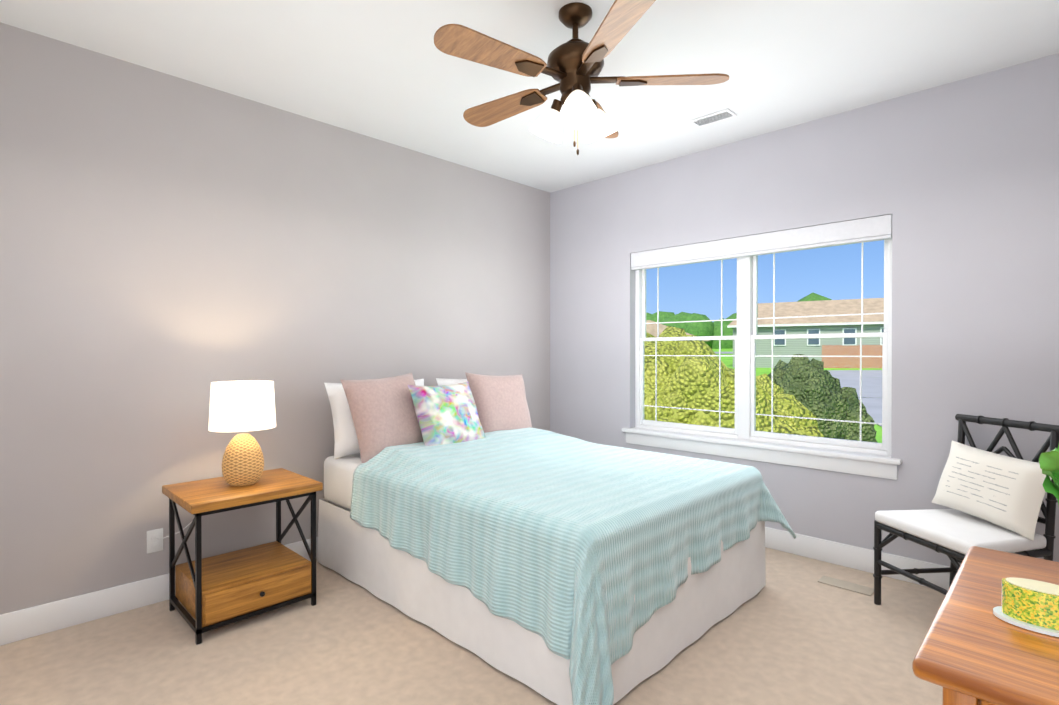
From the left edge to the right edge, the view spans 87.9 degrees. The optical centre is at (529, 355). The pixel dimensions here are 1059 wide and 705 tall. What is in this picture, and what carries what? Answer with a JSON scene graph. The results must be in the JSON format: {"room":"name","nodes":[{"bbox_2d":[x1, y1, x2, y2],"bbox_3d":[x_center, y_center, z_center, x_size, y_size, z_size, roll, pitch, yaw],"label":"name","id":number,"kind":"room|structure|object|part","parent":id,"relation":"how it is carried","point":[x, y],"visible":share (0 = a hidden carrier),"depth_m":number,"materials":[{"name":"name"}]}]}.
{"room":"bedroom","nodes":[
{"label":"bedroom","id":0,"kind":"room"},
{"bbox_2d":[0,22,549,614],"bbox_3d":[-1.376,-0.102,3.507,0.160,2.740,4.630,0,0,44],"label":"wall","id":1,"kind":"structure","parent":0,"point":[172,248],"depth_m":2.94,"materials":[{"name":"paint"}]},
{"bbox_2d":[147,528,162,553],"bbox_3d":[-1.927,0.952,2.828,0.010,0.116,0.072,0,0,44],"label":"electrical outlet plate","id":2,"kind":"object","parent":1,"relation":"attached to","point":[154,544],"visible":1,"depth_m":2.82,"materials":[{"name":"white plastic"}]},
{"bbox_2d":[0,537,317,645],"bbox_3d":[-1.318,1.201,3.443,0.021,0.135,4.290,0,0,44],"label":"baseboard","id":3,"kind":"structure","parent":1,"relation":"attached to","point":[22,624],"depth_m":2.62,"materials":[{"name":"white wood"}]},
{"bbox_2d":[0,547,944,704],"bbox_3d":[0.281,1.337,2.006,4.320,0.120,4.470,0,0,44],"label":"floor","id":4,"kind":"structure","parent":0,"point":[793,631],"depth_m":2.31,"materials":[{"name":"carpet"}]},
{"bbox_2d":[162,468,322,644],"bbox_3d":[-1.443,0.960,2.774,0.527,0.625,0.590,0,0,44],"label":"nightstand","id":5,"kind":"object","parent":4,"relation":"on","point":[215,591],"visible":1,"depth_m":2.66,"materials":[{"name":"brown wood"}]},
{"bbox_2d":[155,380,275,539],"bbox_3d":[-1.578,0.538,2.798,0.526,0.814,0.455,0,0,44],"label":"lamp","id":6,"kind":"object","parent":5,"relation":"on","point":[241,406],"depth_m":2.69,"materials":[{"name":"fabric"}]},
{"bbox_3d":[-1.710,0.789,2.853,0.263,0.312,0.346,0,0,44],"label":"lamp cord","id":7,"kind":"part","parent":6,"relation":"part of","materials":[{"name":"white plastic"}]},
{"bbox_2d":[317,372,795,704],"bbox_3d":[0.043,0.691,3.160,2.234,1.159,1.821,0,0,44],"label":"bed","id":8,"kind":"object","parent":4,"relation":"on","point":[480,516],"visible":1,"depth_m":2.52,"materials":[{"name":"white fabric"}]},
{"bbox_2d":[817,576,873,595],"bbox_3d":[1.748,1.268,3.034,0.260,0.006,0.110,0,0,44],"label":"floor vent","id":9,"kind":"object","parent":4,"relation":"in","point":[853,587],"visible":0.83,"depth_m":3.03,"materials":[{"name":"beige metal"}]},
{"bbox_2d":[873,414,1058,604],"bbox_3d":[2.066,0.788,2.606,0.514,0.973,0.556,0,0,-11],"label":"chair","id":10,"kind":"object","parent":4,"relation":"on","point":[994,500],"visible":0.83,"depth_m":2.55,"materials":[{"name":"black paint"}]},
{"bbox_2d":[912,546,1058,704],"bbox_3d":[1.019,0.820,0.464,1.073,0.930,0.540,0,0,44],"label":"dresser","id":11,"kind":"object","parent":4,"relation":"on","point":[973,649],"visible":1,"depth_m":0.67,"materials":[{"name":"brown wood"}]},
{"bbox_2d":[993,577,1058,636],"bbox_3d":[0.674,0.328,0.722,0.100,0.050,0.066,0,0,44],"label":"candle","id":12,"kind":"object","parent":11,"relation":"on","point":[1030,604],"visible":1,"depth_m":0.71,"materials":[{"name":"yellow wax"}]},
{"bbox_2d":[1039,444,1058,503],"bbox_3d":[0.860,0.215,0.836,0.122,0.274,0.124,0,0,44],"label":"plant","id":13,"kind":"object","parent":11,"relation":"on","point":[1049,463],"visible":1,"depth_m":0.85,"materials":[{"name":"green plant"}]},
{"bbox_2d":[0,0,1058,192],"bbox_3d":[0.226,-1.523,1.933,4.640,0.120,4.630,0,0,44],"label":"ceiling","id":14,"kind":"structure","parent":0,"point":[388,71],"depth_m":2.70,"materials":[{"name":"paint"}]},
{"bbox_2d":[434,0,728,154],"bbox_3d":[0.157,-1.155,2.361,1.211,0.620,1.229,0,0,44],"label":"ceiling fan","id":15,"kind":"object","parent":14,"relation":"hanging from","point":[574,66],"visible":1,"depth_m":2.26,"materials":[{"name":"brown wood"}]},
{"bbox_2d":[690,108,736,127],"bbox_3d":[1.132,-1.464,3.390,0.250,0.014,0.124,0,0,44],"label":"ceiling vent","id":16,"kind":"object","parent":14,"relation":"in","point":[715,117],"visible":1,"depth_m":3.38,"materials":[{"name":"white metal"}]},
{"bbox_2d":[550,53,1058,566],"bbox_3d":[1.845,-0.101,3.483,4.480,2.740,0.160,0,0,44],"label":"wall","id":17,"kind":"structure","parent":0,"point":[958,181],"depth_m":3.11,"materials":[{"name":"paint"}]},
{"bbox_2d":[622,427,901,479],"bbox_3d":[1.449,0.642,3.784,1.880,0.120,0.120,0,0,44],"label":"window sill","id":18,"kind":"structure","parent":17,"relation":"attached to","point":[872,465],"depth_m":3.60,"materials":[{"name":"white wood"}]},
{"bbox_2d":[635,239,891,455],"bbox_3d":[1.516,-0.103,3.847,1.780,1.430,0.070,0,0,44],"label":"window","id":19,"kind":"structure","parent":17,"relation":"in","point":[745,338],"depth_m":3.80,"materials":[{"name":"white plastic"}]},
{"bbox_2d":[631,214,891,270],"bbox_3d":[1.465,-0.750,3.792,1.772,0.133,0.066,0,0,44],"label":"window blind","id":20,"kind":"object","parent":19,"relation":"attached to","point":[876,228],"visible":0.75,"depth_m":3.62,"materials":[{"name":"plastic"}]},
{"bbox_2d":[765,527,949,589],"bbox_3d":[1.725,1.201,3.482,4.320,0.135,0.020,0,0,44],"label":"baseboard","id":21,"kind":"structure","parent":17,"relation":"attached to","point":[859,558],"depth_m":3.30,"materials":[{"name":"white wood"}]},
{"label":"outside","id":22,"kind":"structure","parent":0,"visible":0},
{"bbox_2d":[712,348,881,442],"bbox_3d":[90.793,-3.373,140.574,460.000,14.773,319.400,0,0,44],"label":"ground","id":23,"kind":"structure","parent":22,"point":[727,361],"depth_m":57.94,"materials":[{"name":"green plant"}]},
{"bbox_2d":[646,320,708,340],"bbox_3d":[9.470,-0.481,57.417,11.050,5.900,15.000,0,0,-21],"label":"house","id":24,"kind":"structure","parent":23,"relation":"on","point":[651,329],"depth_m":51.59,"materials":[{"name":"beige"}]},
{"bbox_2d":[644,326,823,436],"bbox_3d":[2.501,2.396,10.125,6.216,5.933,6.507,0,0,44],"label":"bush","id":25,"kind":"object","parent":23,"relation":"on","point":[691,382],"visible":0.04,"depth_m":7.73,"materials":[{"name":"green plant"}]},
{"bbox_2d":[646,293,831,348],"bbox_3d":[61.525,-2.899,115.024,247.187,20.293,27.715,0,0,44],"label":"tree","id":26,"kind":"object","parent":23,"relation":"on","point":[709,328],"visible":0.06,"depth_m":127.35,"materials":[{"name":"green plant"}]},
{"bbox_2d":[715,352,881,425],"bbox_3d":[19.393,1.383,67.562,260.000,3.950,87.677,0,0,44],"label":"street","id":27,"kind":"structure","parent":23,"relation":"on","point":[872,388],"depth_m":41.38,"materials":[{"name":"grey asphalt"}]},
{"bbox_2d":[727,298,883,367],"bbox_3d":[33.797,-2.510,64.387,18.000,7.900,11.050,0,0,32],"label":"house","id":28,"kind":"structure","parent":23,"relation":"on","point":[872,323],"depth_m":60.41,"materials":[{"name":"beige"}]},
{"bbox_2d":[768,354,877,442],"bbox_3d":[7.050,2.357,14.188,3.553,4.809,3.548,0,0,44],"label":"bush","id":29,"kind":"object","parent":23,"relation":"on","point":[813,386],"visible":0.12,"depth_m":13.23,"materials":[{"name":"green plant"}]}
]}

